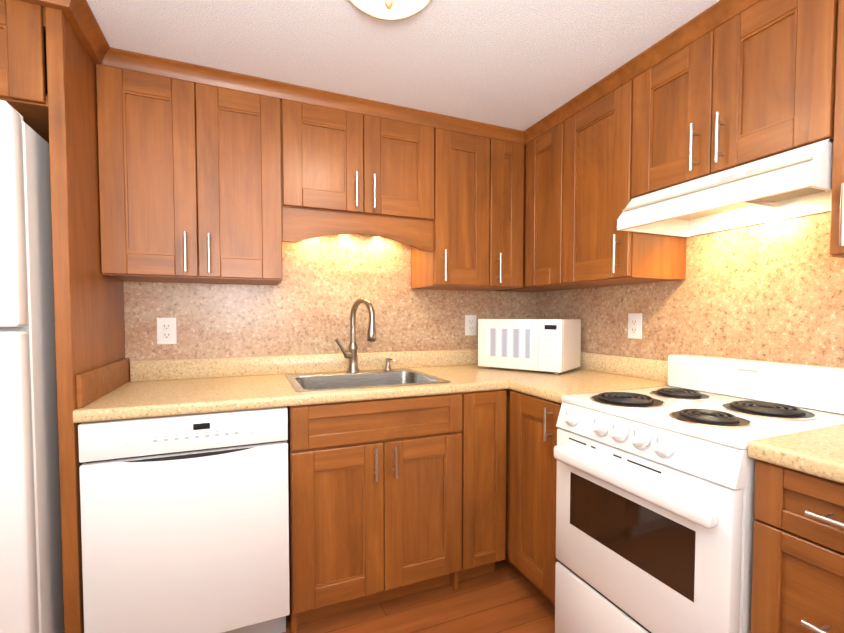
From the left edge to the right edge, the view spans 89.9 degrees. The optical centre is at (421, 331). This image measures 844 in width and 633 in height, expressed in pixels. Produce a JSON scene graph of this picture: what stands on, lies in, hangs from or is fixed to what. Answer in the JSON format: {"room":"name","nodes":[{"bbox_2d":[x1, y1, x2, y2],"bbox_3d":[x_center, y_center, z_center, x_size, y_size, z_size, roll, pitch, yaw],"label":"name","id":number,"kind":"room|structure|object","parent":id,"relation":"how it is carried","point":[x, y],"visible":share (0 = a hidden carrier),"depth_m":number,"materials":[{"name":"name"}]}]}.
{"room":"kitchen","nodes":[
{"label":"kitchen","id":0,"kind":"room"},
{"bbox_2d":[123,234,535,360],"bbox_3d":[-0.795,0.049,2.113,3.450,2.150,0.108,-1,2,-23],"label":"wall","id":1,"kind":"structure","parent":0,"point":[304,307],"depth_m":2.16,"materials":[{"name":"stone"}]},
{"bbox_2d":[157,318,176,344],"bbox_3d":[-1.147,-0.002,1.900,0.076,0.120,0.008,-1,2,-23],"label":"electrical outlet","id":2,"kind":"object","parent":1,"relation":"attached to","point":[166,331],"visible":1,"depth_m":1.90,"materials":[{"name":"white plastic"}]},
{"bbox_2d":[96,64,295,284],"bbox_3d":[-0.920,-0.600,1.800,0.672,0.766,0.326,-1,2,-23],"label":"upper cabinet","id":3,"kind":"object","parent":1,"relation":"attached to","point":[201,183],"depth_m":1.64,"materials":[{"name":"brown wood"}]},
{"bbox_2d":[296,102,447,288],"bbox_3d":[-0.323,-0.609,2.049,0.778,0.766,0.326,-1,2,-23],"label":"upper cabinet","id":4,"kind":"object","parent":1,"relation":"attached to","point":[356,173],"depth_m":1.92,"materials":[{"name":"brown wood"}]},
{"bbox_2d":[432,130,499,290],"bbox_3d":[0.143,-0.616,2.243,0.387,0.766,0.326,-1,2,-23],"label":"upper cabinet","id":5,"kind":"object","parent":1,"relation":"attached to","point":[473,160],"depth_m":2.12,"materials":[{"name":"brown wood"}]},
{"bbox_2d":[465,315,476,335],"bbox_3d":[0.289,-0.037,2.498,0.076,0.120,0.008,-1,2,-23],"label":"electrical outlet","id":6,"kind":"object","parent":1,"relation":"attached to","point":[470,324],"visible":1,"depth_m":2.50,"materials":[{"name":"white plastic"}]},
{"bbox_2d":[496,140,523,289],"bbox_3d":[0.363,-0.619,2.335,0.247,0.766,0.326,-1,2,-23],"label":"upper cabinet","id":7,"kind":"object","parent":1,"relation":"attached to","point":[511,154],"depth_m":2.21,"materials":[{"name":"brown wood"}]},
{"bbox_2d":[86,0,719,146],"bbox_3d":[-0.065,-1.002,0.324,3.450,0.080,3.900,-1,2,-23],"label":"ceiling","id":8,"kind":"structure","parent":0,"point":[522,65],"depth_m":1.47,"materials":[{"name":"white paint"}]},
{"bbox_2d":[18,0,97,27],"bbox_3d":[-1.428,-0.963,1.059,0.938,0.050,0.058,-1,2,-23],"label":"crown molding","id":9,"kind":"structure","parent":8,"relation":"attached to","point":[81,18],"depth_m":1.27,"materials":[{"name":"brown wood"}]},
{"bbox_2d":[82,32,525,146],"bbox_3d":[-0.301,-0.992,1.859,1.875,0.050,0.058,-1,2,-23],"label":"crown molding","id":10,"kind":"structure","parent":8,"relation":"attached to","point":[98,48],"depth_m":1.73,"materials":[{"name":"brown wood"}]},
{"bbox_2d":[351,0,430,19],"bbox_3d":[-0.092,-0.944,1.171,0.292,0.096,0.292,-1,2,-23],"label":"ceiling light","id":11,"kind":"object","parent":8,"relation":"attached to","point":[391,9],"visible":1,"depth_m":1.21,"materials":[{"name":"white glass"}]},
{"bbox_2d":[522,0,760,143],"bbox_3d":[0.867,-0.976,1.419,0.058,0.050,1.620,-1,2,-23],"label":"crown molding","id":12,"kind":"structure","parent":8,"relation":"attached to","point":[722,11],"depth_m":1.53,"materials":[{"name":"brown wood"}]},
{"bbox_2d":[283,560,554,632],"bbox_3d":[-0.065,1.226,0.404,3.450,0.080,3.900,-1,2,-23],"label":"floor","id":13,"kind":"structure","parent":0,"point":[505,596],"depth_m":1.71,"materials":[{"name":"laminate"}]},
{"bbox_2d":[0,100,63,632],"bbox_3d":[-1.560,0.269,1.296,0.762,1.770,0.740,-1,2,-23],"label":"fridge","id":14,"kind":"object","parent":13,"relation":"on","point":[31,586],"visible":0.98,"depth_m":1.19,"materials":[{"name":"white metal"}]},
{"bbox_2d":[0,0,129,632],"bbox_3d":[-1.586,0.092,1.372,0.934,2.118,0.648,-1,2,-23],"label":"panel","id":15,"kind":"object","parent":13,"relation":"on","point":[48,92],"visible":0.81,"depth_m":1.29,"materials":[{"name":"brown wood"}]},
{"bbox_2d":[78,407,289,632],"bbox_3d":[-0.882,0.705,1.698,0.612,0.870,0.610,-1,2,-23],"label":"dishwasher","id":16,"kind":"object","parent":13,"relation":"on","point":[184,523],"visible":1,"depth_m":1.41,"materials":[{"name":"white metal"}]},
{"bbox_2d":[286,389,506,632],"bbox_3d":[-0.160,0.692,1.982,0.922,0.875,0.656,-1,2,-23],"label":"base cabinet","id":17,"kind":"object","parent":13,"relation":"on","point":[391,498],"visible":0.98,"depth_m":1.69,"materials":[{"name":"brown wood"}]},
{"bbox_2d":[73,349,508,422],"bbox_3d":[-0.162,0.189,1.966,2.178,0.128,0.655,-1,2,-23],"label":"countertop","id":18,"kind":"structure","parent":17,"relation":"on","point":[156,388],"depth_m":1.82,"materials":[{"name":"stone"}]},
{"bbox_2d":[335,297,376,371],"bbox_3d":[-0.331,0.020,2.064,0.172,0.373,0.217,-1,2,-23],"label":"faucet","id":19,"kind":"object","parent":18,"relation":"on","point":[352,355],"visible":1,"depth_m":2.11,"materials":[{"name":"silver metal"}]},
{"bbox_2d":[285,368,450,392],"bbox_3d":[-0.268,0.305,1.941,0.650,0.187,0.532,-1,2,-23],"label":"sink","id":20,"kind":"object","parent":18,"relation":"in","point":[323,381],"visible":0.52,"depth_m":2.06,"materials":[{"name":"silver metal"}]},
{"bbox_2d":[384,358,395,369],"bbox_3d":[-0.169,0.170,2.207,0.052,0.064,0.065,-1,2,-23],"label":"soap dispenser","id":21,"kind":"object","parent":20,"relation":"on","point":[387,367],"visible":1,"depth_m":2.21,"materials":[{"name":"silver metal"}]},
{"bbox_2d":[504,389,561,605],"bbox_3d":[0.603,0.687,2.123,0.656,0.875,0.983,-1,2,-23],"label":"base cabinet","id":22,"kind":"object","parent":13,"relation":"on","point":[531,475],"visible":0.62,"depth_m":1.75,"materials":[{"name":"brown wood"}]},
{"bbox_2d":[465,349,585,352],"bbox_3d":[0.538,0.177,2.276,0.648,0.128,0.450,-1,2,-23],"label":"countertop","id":23,"kind":"structure","parent":22,"relation":"on","point":[466,350],"depth_m":2.49,"materials":[{"name":"stone"}]},
{"bbox_2d":[478,319,580,373],"bbox_3d":[0.577,0.067,2.284,0.460,0.270,0.301,2,3,37],"label":"microwave","id":24,"kind":"object","parent":23,"relation":"on","point":[550,345],"visible":1,"depth_m":2.15,"materials":[{"name":"white plastic"}]},
{"bbox_2d":[509,353,668,403],"bbox_3d":[0.744,0.194,1.810,0.625,0.128,0.330,-1,2,-23],"label":"countertop","id":25,"kind":"structure","parent":22,"relation":"on","point":[596,373],"depth_m":1.90,"materials":[{"name":"stone"}]},
{"bbox_2d":[554,354,843,632],"bbox_3d":[0.878,0.629,1.367,0.693,1.045,0.604,-1,2,-23],"label":"stove","id":26,"kind":"object","parent":13,"relation":"on","point":[655,493],"visible":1,"depth_m":1.22,"materials":[{"name":"white metal"}]},
{"bbox_2d":[751,460,843,632],"bbox_3d":[1.103,0.730,0.926,0.656,0.875,0.377,-1,2,-23],"label":"base cabinet","id":27,"kind":"object","parent":13,"relation":"on","point":[798,563],"visible":0.9,"depth_m":0.90,"materials":[{"name":"brown wood"}]},
{"bbox_2d":[748,424,843,483],"bbox_3d":[1.115,0.227,0.908,0.638,0.128,0.388,-1,2,-23],"label":"countertop","id":28,"kind":"structure","parent":27,"relation":"on","point":[819,452],"depth_m":0.92,"materials":[{"name":"stone"}]},
{"bbox_2d":[535,211,843,367],"bbox_3d":[1.497,0.091,0.961,0.108,2.150,3.800,-1,2,-23],"label":"wall","id":29,"kind":"structure","parent":0,"point":[773,291],"depth_m":1.58,"materials":[{"name":"stone"}]},
{"bbox_2d":[628,313,641,338],"bbox_3d":[1.002,-0.025,1.991,0.008,0.120,0.076,-1,2,-23],"label":"electrical outlet","id":30,"kind":"object","parent":29,"relation":"attached to","point":[634,325],"visible":1,"depth_m":1.99,"materials":[{"name":"white plastic"}]},
{"bbox_2d":[617,139,832,237],"bbox_3d":[1.030,-0.438,1.395,0.397,0.126,0.593,-1,2,-23],"label":"range hood","id":31,"kind":"object","parent":29,"relation":"attached to","point":[797,182],"visible":0.98,"depth_m":1.34,"materials":[{"name":"white metal"}]}
]}

